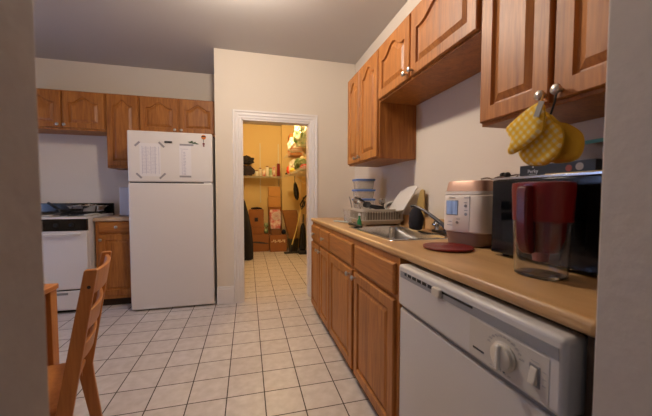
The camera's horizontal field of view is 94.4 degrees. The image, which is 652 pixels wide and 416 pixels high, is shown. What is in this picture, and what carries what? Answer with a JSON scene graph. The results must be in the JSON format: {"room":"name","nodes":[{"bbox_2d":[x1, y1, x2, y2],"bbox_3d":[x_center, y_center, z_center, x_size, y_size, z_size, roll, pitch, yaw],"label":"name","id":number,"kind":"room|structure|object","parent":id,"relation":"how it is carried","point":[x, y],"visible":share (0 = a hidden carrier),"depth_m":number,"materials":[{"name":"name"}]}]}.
{"room":"kitchen","nodes":[
{"label":"kitchen","id":0,"kind":"room"},
{"bbox_2d":[35,58,213,214],"bbox_3d":[-2.705,-0.331,3.575,2.760,2.680,0.100,-1,3,-15],"label":"wall","id":1,"kind":"structure","parent":0,"point":[73,168],"depth_m":3.50,"materials":[{"name":"beige paint"}]},
{"bbox_2d":[36,88,106,135],"bbox_3d":[-2.811,-1.034,3.281,0.820,0.412,0.348,-1,3,-15],"label":"upper cabinet","id":2,"kind":"object","parent":1,"relation":"attached to","point":[67,112],"visible":0.78,"depth_m":3.18,"materials":[{"name":"brown wood"}]},
{"bbox_2d":[105,93,139,169],"bbox_3d":[-2.257,-0.845,3.433,0.321,0.802,0.348,-1,3,-15],"label":"upper cabinet","id":3,"kind":"object","parent":1,"relation":"attached to","point":[122,111],"visible":0.6,"depth_m":3.29,"materials":[{"name":"brown wood"}]},
{"bbox_2d":[139,96,214,139],"bbox_3d":[-1.708,-1.045,3.566,0.808,0.412,0.348,-1,3,-15],"label":"upper cabinet","id":4,"kind":"object","parent":1,"relation":"attached to","point":[160,114],"visible":0.93,"depth_m":3.43,"materials":[{"name":"brown wood"}]},
{"bbox_2d":[58,247,377,415],"bbox_3d":[-1.514,1.085,2.499,4.700,0.050,8.500,-1,3,-15],"label":"floor","id":5,"kind":"structure","parent":0,"point":[270,353],"depth_m":2.16,"materials":[{"name":"tile"}]},
{"bbox_2d":[44,283,58,415],"bbox_3d":[-1.576,0.755,0.886,0.878,0.750,0.940,-1,3,-15],"label":"dining table","id":6,"kind":"object","parent":5,"relation":"on","point":[50,290],"visible":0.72,"depth_m":1.39,"materials":[{"name":"brown wood"}]},
{"bbox_2d":[41,203,114,312],"bbox_3d":[-2.789,0.492,3.179,0.753,1.070,0.687,-1,3,-15],"label":"stove","id":7,"kind":"object","parent":5,"relation":"on","point":[68,239],"visible":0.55,"depth_m":2.95,"materials":[{"name":"white metal"}]},
{"bbox_2d":[41,215,58,216],"bbox_3d":[-2.727,0.077,2.957,0.230,0.012,0.120,-1,3,-15],"label":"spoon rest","id":8,"kind":"object","parent":7,"relation":"on","point":[41,215],"visible":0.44,"depth_m":2.93,"materials":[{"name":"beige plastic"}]},
{"bbox_2d":[47,202,82,212],"bbox_3d":[-2.647,-0.008,3.046,0.314,0.108,0.196,-1,3,-15],"label":"frying pan","id":9,"kind":"object","parent":7,"relation":"on","point":[48,203],"visible":1,"depth_m":3.02,"materials":[{"name":"black metal"}]},
{"bbox_2d":[41,213,112,219],"bbox_3d":[-2.789,0.087,3.163,0.753,0.022,0.610,-1,3,-15],"label":"cooktop","id":10,"kind":"object","parent":7,"relation":"in","point":[62,216],"depth_m":2.99,"materials":[{"name":"metal"}]},
{"bbox_2d":[68,205,107,211],"bbox_3d":[-2.602,0.005,3.307,0.316,0.060,0.226,-1,3,-15],"label":"roasting pan","id":11,"kind":"object","parent":7,"relation":"on","point":[99,207],"visible":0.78,"depth_m":3.23,"materials":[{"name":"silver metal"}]},
{"bbox_2d":[84,213,98,215],"bbox_3d":[-2.428,0.067,3.127,0.045,0.018,0.220,-1,3,-15],"label":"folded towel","id":12,"kind":"object","parent":7,"relation":"on","point":[91,214],"visible":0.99,"depth_m":3.08,"materials":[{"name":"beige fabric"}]},
{"bbox_2d":[47,251,111,415],"bbox_3d":[-1.140,0.668,1.189,0.492,0.898,0.424,-1,3,-29],"label":"dining chair","id":13,"kind":"object","parent":5,"relation":"on","point":[63,379],"visible":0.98,"depth_m":1.12,"materials":[{"name":"brown wood"}]},
{"bbox_2d":[95,221,131,305],"bbox_3d":[-2.241,0.573,3.384,0.375,0.893,0.574,-1,3,-15],"label":"base cabinet","id":14,"kind":"object","parent":5,"relation":"on","point":[114,236],"visible":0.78,"depth_m":3.14,"materials":[{"name":"brown wood"}]},
{"bbox_2d":[93,215,128,221],"bbox_3d":[-2.246,0.107,3.373,0.380,0.035,0.551,-1,3,-15],"label":"countertop","id":15,"kind":"structure","parent":14,"relation":"on","point":[112,217],"depth_m":3.12,"materials":[{"name":"beige laminate"}]},
{"bbox_2d":[119,187,128,215],"bbox_3d":[-2.201,-0.073,3.422,0.195,0.319,0.190,-1,3,-15],"label":"box","id":16,"kind":"object","parent":15,"relation":"on","point":[124,194],"visible":0.42,"depth_m":3.33,"materials":[{"name":"white cardboard"}]},
{"bbox_2d":[127,130,216,310],"bbox_3d":[-1.644,0.121,3.404,0.780,1.796,0.722,-1,3,-15],"label":"refrigerator","id":17,"kind":"object","parent":5,"relation":"on","point":[172,217],"visible":0.95,"depth_m":3.06,"materials":[{"name":"white metal"}]},
{"bbox_2d":[134,141,165,178],"bbox_3d":[-1.734,-0.472,2.980,0.280,0.374,0.002,-1,3,-15],"label":"paper sheet","id":18,"kind":"object","parent":17,"relation":"attached to","point":[149,153],"visible":1,"depth_m":2.98,"materials":[{"name":"white paper"}]},
{"bbox_2d":[179,144,192,177],"bbox_3d":[-1.415,-0.479,3.062,0.135,0.337,0.002,-1,3,-15],"label":"paper sheet","id":19,"kind":"object","parent":17,"relation":"attached to","point":[184,149],"visible":1,"depth_m":3.06,"materials":[{"name":"white paper"}]},
{"bbox_2d":[244,200,252,259],"bbox_3d":[-1.439,0.310,5.391,0.236,1.222,0.196,0,3,6],"label":"coat","id":20,"kind":"object","parent":5,"relation":"on","point":[248,239],"visible":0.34,"depth_m":5.33,"materials":[{"name":"black fabric"}]},
{"bbox_2d":[252,232,268,251],"bbox_3d":[-1.403,0.710,6.346,0.392,0.360,0.322,-1,3,-15],"label":"cardboard box","id":21,"kind":"object","parent":5,"relation":"on","point":[260,241],"visible":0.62,"depth_m":6.20,"materials":[{"name":"brown cardboard"}]},
{"bbox_2d":[251,227,263,233],"bbox_3d":[-1.458,0.457,6.327,0.302,0.142,0.270,-1,3,-15],"label":"cardboard box","id":22,"kind":"object","parent":21,"relation":"on","point":[255,230],"visible":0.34,"depth_m":6.20,"materials":[{"name":"brown cardboard"}]},
{"bbox_2d":[249,209,263,226],"bbox_3d":[-1.462,0.205,6.314,0.302,0.357,0.272,-1,3,-15],"label":"cardboard box","id":23,"kind":"object","parent":22,"relation":"on","point":[256,216],"visible":0.87,"depth_m":6.19,"materials":[{"name":"brown cardboard"}]},
{"bbox_2d":[268,207,281,232],"bbox_3d":[-1.114,0.428,6.575,0.270,0.904,0.200,-1,3,-15],"label":"cardboard box","id":24,"kind":"object","parent":5,"relation":"on","point":[269,208],"visible":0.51,"depth_m":6.48,"materials":[{"name":"brown"}]},
{"bbox_2d":[268,197,280,206],"bbox_3d":[-1.123,-0.135,6.548,0.270,0.216,0.180,-1,3,-15],"label":"cardboard box","id":25,"kind":"object","parent":24,"relation":"on","point":[272,201],"visible":0.94,"depth_m":6.46,"materials":[{"name":"brown cardboard"}]},
{"bbox_2d":[268,186,279,196],"bbox_3d":[-1.123,-0.355,6.538,0.250,0.216,0.180,-1,3,-15],"label":"cardboard box","id":26,"kind":"object","parent":25,"relation":"on","point":[272,191],"visible":1,"depth_m":6.45,"materials":[{"name":"brown cardboard"}]},
{"bbox_2d":[269,233,286,251],"bbox_3d":[-1.010,0.719,6.335,0.348,0.345,0.302,-1,3,-15],"label":"cardboard box","id":27,"kind":"object","parent":5,"relation":"on","point":[277,243],"visible":0.91,"depth_m":6.19,"materials":[{"name":"brown cardboard"}]},
{"bbox_2d":[271,228,280,234],"bbox_3d":[-1.049,0.486,6.305,0.202,0.117,0.240,-1,3,-15],"label":"cardboard box","id":28,"kind":"object","parent":27,"relation":"on","point":[273,231],"visible":0.9,"depth_m":6.19,"materials":[{"name":"brown cardboard"}]},
{"bbox_2d":[269,209,280,228],"bbox_3d":[-1.054,0.230,6.296,0.240,0.392,0.154,-1,3,-15],"label":"gift bag","id":29,"kind":"object","parent":28,"relation":"on","point":[274,215],"visible":1,"depth_m":6.24,"materials":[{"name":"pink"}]},
{"bbox_2d":[288,238,297,250],"bbox_3d":[-0.675,0.766,6.228,0.219,0.262,0.219,-1,3,-15],"label":"waste bin","id":30,"kind":"object","parent":5,"relation":"on","point":[295,242],"visible":0.67,"depth_m":6.15,"materials":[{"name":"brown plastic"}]},
{"bbox_2d":[282,210,297,238],"bbox_3d":[-0.745,0.338,6.233,0.305,0.582,0.200,-1,3,-15],"label":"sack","id":31,"kind":"object","parent":30,"relation":"on","point":[290,217],"visible":0.93,"depth_m":6.14,"materials":[{"name":"brown paper"}]},
{"bbox_2d":[284,197,303,253],"bbox_3d":[-0.637,0.344,6.033,0.404,1.119,0.100,-1,3,-15],"label":"brush","id":32,"kind":"object","parent":5,"relation":"on","point":[291,251],"visible":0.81,"depth_m":6.04,"materials":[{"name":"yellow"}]},
{"bbox_2d":[298,214,306,254],"bbox_3d":[-0.471,0.517,5.991,0.160,0.779,0.220,-1,3,-15],"label":"vacuum cleaner","id":33,"kind":"object","parent":5,"relation":"on","point":[302,237],"visible":0.98,"depth_m":5.98,"materials":[{"name":"black plastic"}]},
{"bbox_2d":[311,222,331,336],"bbox_3d":[0.203,0.600,2.848,0.623,0.893,0.705,-1,3,-15],"label":"base cabinet","id":34,"kind":"object","parent":5,"relation":"on","point":[320,245],"visible":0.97,"depth_m":2.71,"materials":[{"name":"brown wood"}]},
{"bbox_2d":[329,229,416,415],"bbox_3d":[0.434,0.639,1.958,0.623,0.893,1.135,-1,3,-15],"label":"base cabinet","id":35,"kind":"object","parent":5,"relation":"on","point":[365,307],"visible":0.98,"depth_m":1.64,"materials":[{"name":"brown wood"}]},
{"bbox_2d":[311,214,597,337],"bbox_3d":[0.460,0.132,1.925,0.582,0.120,2.658,-1,3,-15],"label":"countertop","id":36,"kind":"structure","parent":35,"relation":"on","point":[571,302],"depth_m":0.89,"materials":[{"name":"laminate"}]},
{"bbox_2d":[343,209,351,222],"bbox_3d":[0.207,0.067,2.642,0.116,0.115,0.116,-1,3,-15],"label":"plastic cup","id":37,"kind":"object","parent":36,"relation":"on","point":[346,212],"visible":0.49,"depth_m":2.60,"materials":[{"name":"white plastic"}]},
{"bbox_2d":[345,223,362,227],"bbox_3d":[0.200,0.125,2.327,0.020,0.024,0.410,-1,3,-15],"label":"kitchen knife","id":38,"kind":"object","parent":36,"relation":"on","point":[352,224],"visible":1,"depth_m":2.24,"materials":[{"name":"silver metal"}]},
{"bbox_2d":[350,207,403,225],"bbox_3d":[0.409,0.067,2.485,0.353,0.129,0.333,-1,3,-15],"label":"dish rack","id":39,"kind":"object","parent":36,"relation":"on","point":[369,216],"visible":0.91,"depth_m":2.35,"materials":[{"name":"beige plastic"}]},
{"bbox_2d":[353,197,370,208],"bbox_3d":[0.301,-0.040,2.487,0.157,0.111,0.033,0,3,2],"label":"ladle","id":40,"kind":"object","parent":39,"relation":"on","point":[355,199],"visible":0.77,"depth_m":2.49,"materials":[{"name":"silver metal"}]},
{"bbox_2d":[357,198,383,207],"bbox_3d":[0.359,-0.040,2.418,0.217,0.087,0.064,-1,3,-15],"label":"spatula","id":41,"kind":"object","parent":39,"relation":"on","point":[360,199],"visible":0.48,"depth_m":2.42,"materials":[{"name":"black plastic"}]},
{"bbox_2d":[363,201,384,208],"bbox_3d":[0.373,-0.018,2.361,0.176,0.067,0.048,-1,3,-15],"label":"serving spoon","id":42,"kind":"object","parent":39,"relation":"on","point":[366,204],"visible":0.98,"depth_m":2.36,"materials":[{"name":"black"}]},
{"bbox_2d":[379,198,385,205],"bbox_3d":[0.470,-0.017,2.473,0.054,0.129,0.129,1,3,28],"label":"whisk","id":43,"kind":"object","parent":39,"relation":"on","point":[382,199],"visible":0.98,"depth_m":2.43,"materials":[{"name":"silver metal"}]},
{"bbox_2d":[385,202,394,211],"bbox_3d":[0.527,-0.002,2.414,0.089,0.094,0.087,1,3,28],"label":"steel bowl","id":44,"kind":"object","parent":39,"relation":"on","point":[389,203],"visible":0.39,"depth_m":2.42,"materials":[{"name":"silver metal"}]},
{"bbox_2d":[389,186,417,211],"bbox_3d":[0.574,-0.063,2.309,0.047,0.206,0.360,-1,3,-24],"label":"cutting board","id":45,"kind":"object","parent":39,"relation":"on","point":[401,201],"visible":0.81,"depth_m":2.27,"materials":[{"name":"beige plastic"}]},
{"bbox_2d":[350,217,403,224],"bbox_3d":[0.409,0.102,2.486,0.353,0.036,0.333,-1,3,-15],"label":"tray","id":46,"kind":"object","parent":36,"relation":"on","point":[365,220],"depth_m":2.34,"materials":[{"name":"beige plastic"}]},
{"bbox_2d":[349,226,446,240],"bbox_3d":[0.442,0.243,1.955,0.400,0.185,0.700,-1,3,-15],"label":"sink","id":47,"kind":"object","parent":36,"relation":"in","point":[391,233],"visible":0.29,"depth_m":2.15,"materials":[{"name":"silver metal"}]},
{"bbox_2d":[357,213,361,225],"bbox_3d":[0.248,0.090,2.240,0.036,0.103,0.036,-1,3,-15],"label":"soap bottle","id":48,"kind":"object","parent":47,"relation":"on","point":[359,222],"visible":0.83,"depth_m":2.23,"materials":[{"name":"green plastic"}]},
{"bbox_2d":[417,189,424,228],"bbox_3d":[0.664,0.006,2.178,0.012,0.278,0.159,-1,3,-15],"label":"cutting board","id":49,"kind":"object","parent":36,"relation":"on","point":[421,199],"visible":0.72,"depth_m":2.11,"materials":[{"name":"brown wood"}]},
{"bbox_2d":[410,204,446,234],"bbox_3d":[0.692,0.068,1.865,0.109,0.172,0.386,-1,3,-26],"label":"faucet","id":50,"kind":"object","parent":36,"relation":"on","point":[437,223],"visible":0.52,"depth_m":1.88,"materials":[{"name":"silver metal"}]},
{"bbox_2d":[408,207,423,229],"bbox_3d":[0.589,0.068,1.982,0.093,0.148,0.123,-1,3,-15],"label":"dishcloth","id":51,"kind":"object","parent":50,"relation":"hanging from","point":[416,218],"visible":0.99,"depth_m":1.94,"materials":[{"name":"black fabric"}]},
{"bbox_2d":[423,242,473,252],"bbox_3d":[0.543,0.172,1.348,0.214,0.019,0.214,-1,3,-15],"label":"lid","id":52,"kind":"object","parent":36,"relation":"on","point":[435,246],"visible":1,"depth_m":1.32,"materials":[{"name":"red plastic"}]},
{"bbox_2d":[444,180,493,247],"bbox_3d":[0.720,0.023,1.464,0.231,0.307,0.228,-1,3,-31],"label":"rice cooker","id":53,"kind":"object","parent":36,"relation":"on","point":[468,204],"visible":0.79,"depth_m":1.37,"materials":[{"name":"white plastic"}]},
{"bbox_2d":[512,181,576,280],"bbox_3d":[0.626,0.062,0.892,0.157,0.278,0.154,-1,3,-15],"label":"water pitcher","id":54,"kind":"object","parent":36,"relation":"on","point":[543,212],"visible":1,"depth_m":0.84,"materials":[{"name":"red plastic"}]},
{"bbox_2d":[491,171,601,275],"bbox_3d":[0.856,0.044,0.985,0.241,0.307,0.552,-1,3,-15],"label":"microwave","id":55,"kind":"object","parent":36,"relation":"on","point":[584,257],"visible":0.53,"depth_m":0.90,"materials":[{"name":"black metal"}]},
{"bbox_2d":[481,172,519,179],"bbox_3d":[0.777,-0.141,1.326,0.041,0.030,0.244,0,3,-11],"label":"power cable","id":56,"kind":"object","parent":55,"relation":"on","point":[507,174],"visible":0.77,"depth_m":1.31,"materials":[{"name":"black plastic"}]},
{"bbox_2d":[520,158,602,175],"bbox_3d":[0.836,-0.137,1.075,0.071,0.046,0.272,-1,3,-15],"label":"carton","id":57,"kind":"object","parent":55,"relation":"on","point":[588,164],"visible":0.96,"depth_m":1.03,"materials":[{"name":"black"}]},
{"bbox_2d":[545,170,601,174],"bbox_3d":[0.800,-0.110,0.921,0.012,0.006,0.270,-1,3,-15],"label":"tray","id":58,"kind":"object","parent":55,"relation":"on","point":[593,170],"visible":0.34,"depth_m":0.95,"materials":[{"name":"silver metal"}]},
{"bbox_2d":[577,138,603,159],"bbox_3d":[0.927,-0.174,1.023,0.070,0.123,0.143,-1,3,-15],"label":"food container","id":59,"kind":"object","parent":55,"relation":"on","point":[593,148],"visible":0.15,"depth_m":1.03,"materials":[{"name":"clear plastic"}]},
{"bbox_3d":[0.345,0.058,2.780,0.194,0.119,0.144,-1,3,-15],"label":"food container","id":60,"kind":"object","parent":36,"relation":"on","visible":0},
{"bbox_2d":[352,198,375,207],"bbox_3d":[0.345,-0.045,2.776,0.194,0.083,0.144,-1,3,-15],"label":"food container","id":61,"kind":"object","parent":60,"relation":"on","point":[370,200],"visible":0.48,"depth_m":2.72,"materials":[{"name":"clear plastic"}]},
{"bbox_2d":[353,201,373,207],"bbox_3d":[0.345,-0.037,2.776,0.172,0.067,0.128,-1,3,-15],"label":"tub","id":62,"kind":"object","parent":61,"relation":"in","point":[372,202],"depth_m":2.72,"materials":[{"name":"clear plastic"}]},
{"bbox_2d":[352,189,375,197],"bbox_3d":[0.345,-0.130,2.772,0.194,0.083,0.144,-1,3,-15],"label":"food container","id":63,"kind":"object","parent":61,"relation":"on","point":[362,193],"visible":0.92,"depth_m":2.71,"materials":[{"name":"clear plastic"}]},
{"bbox_2d":[353,191,373,197],"bbox_3d":[0.345,-0.122,2.772,0.172,0.067,0.128,-1,3,-15],"label":"tub","id":64,"kind":"object","parent":63,"relation":"in","point":[362,194],"depth_m":2.72,"materials":[{"name":"clear plastic"}]},
{"bbox_2d":[352,179,375,188],"bbox_3d":[0.345,-0.219,2.768,0.190,0.091,0.141,-1,3,-15],"label":"food container","id":65,"kind":"object","parent":63,"relation":"on","point":[358,183],"visible":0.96,"depth_m":2.71,"materials":[{"name":"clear plastic"}]},
{"bbox_2d":[399,263,587,415],"bbox_3d":[0.663,0.686,1.024,0.616,0.882,0.690,-1,3,-15],"label":"dishwasher","id":66,"kind":"object","parent":5,"relation":"on","point":[465,350],"visible":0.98,"depth_m":0.84,"materials":[{"name":"grey metal"}]},
{"bbox_2d":[527,366,536,386],"bbox_3d":[0.453,0.370,0.664,0.011,0.039,0.018,-1,3,-15],"label":"rocker switch","id":67,"kind":"object","parent":66,"relation":"attached to","point":[531,370],"depth_m":0.66,"materials":[{"name":"beige plastic"}]},
{"bbox_2d":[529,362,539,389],"bbox_3d":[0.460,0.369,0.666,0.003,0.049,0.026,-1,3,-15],"label":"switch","id":68,"kind":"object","parent":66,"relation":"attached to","point":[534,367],"depth_m":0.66,"materials":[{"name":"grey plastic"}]},
{"bbox_2d":[585,336,594,415],"bbox_3d":[0.531,0.698,0.609,0.020,0.893,0.024,-1,3,-15],"label":"filler panel","id":69,"kind":"object","parent":5,"relation":"on","point":[591,340],"visible":0.2,"depth_m":0.60,"materials":[{"name":"brown"}]},
{"bbox_2d":[33,0,407,125],"bbox_3d":[-1.716,-1.678,3.173,4.700,0.050,6.560,-1,3,-15],"label":"ceiling","id":70,"kind":"structure","parent":0,"point":[174,35],"depth_m":2.77,"materials":[{"name":"grey paint"}]},
{"bbox_2d":[243,124,301,247],"bbox_3d":[-1.238,-0.461,6.612,1.575,2.680,0.250,-1,3,-15],"label":"wall","id":71,"kind":"structure","parent":0,"point":[269,136],"depth_m":6.58,"materials":[{"name":"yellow paint"}]},
{"bbox_2d":[260,143,260,202],"bbox_3d":[-1.428,-0.760,6.566,0.020,1.280,0.016,-1,3,-15],"label":"track","id":72,"kind":"object","parent":71,"relation":"attached to","point":[260,143],"visible":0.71,"depth_m":6.56,"materials":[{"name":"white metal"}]},
{"bbox_2d":[243,176,281,181],"bbox_3d":[-1.419,-0.586,6.389,0.941,0.157,0.367,-1,3,-15],"label":"wire shelf","id":73,"kind":"object","parent":71,"relation":"attached to","point":[279,177],"visible":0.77,"depth_m":6.28,"materials":[{"name":"beige"}]},
{"bbox_2d":[243,154,254,175],"bbox_3d":[-1.693,-0.906,6.428,0.360,0.467,0.100,-1,3,-15],"label":"storage box","id":74,"kind":"object","parent":73,"relation":"on","point":[252,165],"visible":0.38,"depth_m":6.41,"materials":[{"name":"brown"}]},
{"bbox_2d":[243,165,254,175],"bbox_3d":[-1.645,-0.777,6.216,0.363,0.215,0.150,-1,3,-15],"label":"pile","id":75,"kind":"object","parent":73,"relation":"on","point":[248,170],"visible":0.69,"depth_m":6.18,"materials":[{"name":"fabric"}]},
{"bbox_2d":[243,155,253,164],"bbox_3d":[-1.637,-0.989,6.209,0.324,0.187,0.170,-1,3,-15],"label":"pile","id":76,"kind":"object","parent":75,"relation":"on","point":[247,160],"visible":0.71,"depth_m":6.17,"materials":[{"name":"black fabric"}]},
{"bbox_2d":[277,163,279,175],"bbox_3d":[-1.014,-0.805,6.423,0.060,0.269,0.120,-1,3,-15],"label":"food box","id":77,"kind":"object","parent":73,"relation":"on","point":[278,165],"visible":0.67,"depth_m":6.36,"materials":[{"name":"red cardboard"}]},
{"bbox_2d":[214,48,354,287],"bbox_3d":[-0.467,-0.336,3.778,1.645,2.680,0.830,-1,3,-15],"label":"wall","id":78,"kind":"structure","parent":0,"point":[243,80],"depth_m":3.30,"materials":[{"name":"beige paint"}]},
{"bbox_2d":[217,286,234,304],"bbox_3d":[-1.072,0.933,3.234,0.177,0.190,0.025,-1,3,-15],"label":"baseboard","id":79,"kind":"structure","parent":78,"relation":"attached to","point":[225,294],"depth_m":3.22,"materials":[{"name":"white paint"}]},
{"bbox_2d":[232,109,317,302],"bbox_3d":[-0.555,-0.013,3.390,0.920,2.068,0.144,-1,3,-15],"label":"trim","id":80,"kind":"structure","parent":78,"relation":"attached to","point":[239,117],"depth_m":3.27,"materials":[{"name":"white paint"}]},
{"bbox_2d":[301,147,306,250],"bbox_3d":[-0.122,-0.400,5.245,0.100,2.680,3.260,-1,3,-15],"label":"wall","id":81,"kind":"structure","parent":0,"point":[303,179],"depth_m":6.30,"materials":[{"name":"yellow paint"}]},
{"bbox_2d":[284,136,305,158],"bbox_3d":[-0.365,-0.902,5.087,0.427,0.167,2.306,-1,3,-15],"label":"wire shelf","id":82,"kind":"object","parent":81,"relation":"attached to","point":[292,149],"visible":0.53,"depth_m":5.27,"materials":[{"name":"beige metal"}]},
{"bbox_2d":[287,137,295,152],"bbox_3d":[-0.600,-1.180,5.579,0.240,0.286,0.337,-1,3,-15],"label":"sack","id":83,"kind":"object","parent":82,"relation":"on","point":[290,143],"visible":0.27,"depth_m":5.50,"materials":[{"name":"beige plastic"}]},
{"bbox_2d":[288,134,302,156],"bbox_3d":[-0.609,-1.235,6.018,0.262,0.405,0.350,-1,3,-15],"label":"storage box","id":84,"kind":"object","parent":82,"relation":"on","point":[290,135],"visible":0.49,"depth_m":5.87,"materials":[{"name":"orange"}]},
{"bbox_2d":[290,147,303,151],"bbox_3d":[-0.521,-1.035,5.367,0.220,0.064,0.150,-1,3,-15],"label":"storage box","id":85,"kind":"object","parent":82,"relation":"on","point":[291,147],"visible":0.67,"depth_m":5.31,"materials":[{"name":"brown"}]},
{"bbox_2d":[293,126,305,147],"bbox_3d":[-0.381,-1.237,5.016,0.343,0.423,0.520,-1,3,-15],"label":"snack bag","id":86,"kind":"object","parent":82,"relation":"on","point":[299,131],"visible":0.55,"depth_m":4.83,"materials":[{"name":"yellow plastic"}]},
{"bbox_2d":[284,165,306,183],"bbox_3d":[-0.366,-0.528,5.104,0.427,0.167,2.306,-1,3,-15],"label":"wire shelf","id":87,"kind":"object","parent":81,"relation":"attached to","point":[302,170],"visible":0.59,"depth_m":5.39,"materials":[{"name":"beige"}]},
{"bbox_2d":[289,158,297,172],"bbox_3d":[-0.600,-0.794,5.662,0.195,0.282,0.310,-1,3,-15],"label":"bag","id":88,"kind":"object","parent":87,"relation":"on","point":[291,163],"visible":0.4,"depth_m":5.58,"materials":[{"name":"beige"}]},
{"bbox_2d":[293,177,298,199],"bbox_3d":[-0.589,-0.395,5.982,0.118,0.485,0.070,-1,3,-15],"label":"dustpan","id":89,"kind":"object","parent":87,"relation":"hanging from","point":[295,187],"visible":1,"depth_m":5.96,"materials":[{"name":"black plastic"}]},
{"bbox_2d":[293,158,305,170],"bbox_3d":[-0.405,-0.722,4.972,0.263,0.210,0.289,-2,3,-35],"label":"bag","id":90,"kind":"object","parent":87,"relation":"on","point":[298,162],"visible":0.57,"depth_m":4.89,"materials":[{"name":"green plastic"}]},
{"bbox_2d":[0,0,651,415],"bbox_3d":[-0.949,-0.176,0.108,4.420,2.680,0.120,-1,3,-15],"label":"wall","id":91,"kind":"structure","parent":0,"point":[622,386],"depth_m":0.49,"materials":[{"name":"paint"}]},
{"bbox_2d":[355,0,604,218],"bbox_3d":[0.771,-0.260,2.081,0.100,2.680,3.080,-1,3,-15],"label":"wall","id":92,"kind":"structure","parent":0,"point":[452,144],"depth_m":1.92,"materials":[{"name":"beige paint"}]},
{"bbox_2d":[348,48,415,166],"bbox_3d":[0.418,-0.770,2.515,0.348,0.790,0.668,-1,3,-15],"label":"upper cabinet","id":93,"kind":"object","parent":92,"relation":"attached to","point":[380,134],"visible":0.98,"depth_m":2.25,"materials":[{"name":"brown wood"}]},
{"bbox_2d":[401,214,443,229],"bbox_3d":[0.732,0.112,1.995,0.019,0.085,2.658,-1,3,-15],"label":"backsplash","id":94,"kind":"structure","parent":92,"relation":"attached to","point":[428,221],"depth_m":2.08,"materials":[{"name":"laminate"}]},
{"bbox_2d":[378,0,482,105],"bbox_3d":[0.625,-0.932,1.708,0.348,0.395,0.978,-1,3,-15],"label":"upper cabinet","id":95,"kind":"object","parent":92,"relation":"attached to","point":[437,47],"visible":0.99,"depth_m":1.61,"materials":[{"name":"brown wood"}]},
{"bbox_2d":[480,0,608,128],"bbox_3d":[0.827,-0.705,0.938,0.348,0.780,0.618,-1,3,-15],"label":"upper cabinet","id":96,"kind":"object","parent":92,"relation":"attached to","point":[530,49],"visible":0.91,"depth_m":0.96,"materials":[{"name":"brown wood"}]},
{"bbox_2d":[506,92,545,154],"bbox_3d":[0.639,-0.268,0.935,0.084,0.193,0.144,-1,3,-15],"label":"oven mitt","id":97,"kind":"object","parent":96,"relation":"hanging from","point":[528,126],"visible":0.99,"depth_m":0.91,"materials":[{"name":"yellow fabric"}]},
{"bbox_2d":[518,112,564,165],"bbox_3d":[0.661,-0.244,0.920,0.046,0.232,0.148,-1,3,-15],"label":"oven mitt","id":98,"kind":"object","parent":96,"relation":"hanging from","point":[547,147],"visible":0.73,"depth_m":0.89,"materials":[{"name":"yellow fabric"}]},
{"bbox_2d":[550,94,584,162],"bbox_3d":[0.692,-0.244,0.879,0.024,0.226,0.119,-1,3,-15],"label":"oven mitt","id":99,"kind":"object","parent":96,"relation":"hanging from","point":[574,143],"visible":0.66,"depth_m":0.85,"materials":[{"name":"yellow fabric"}]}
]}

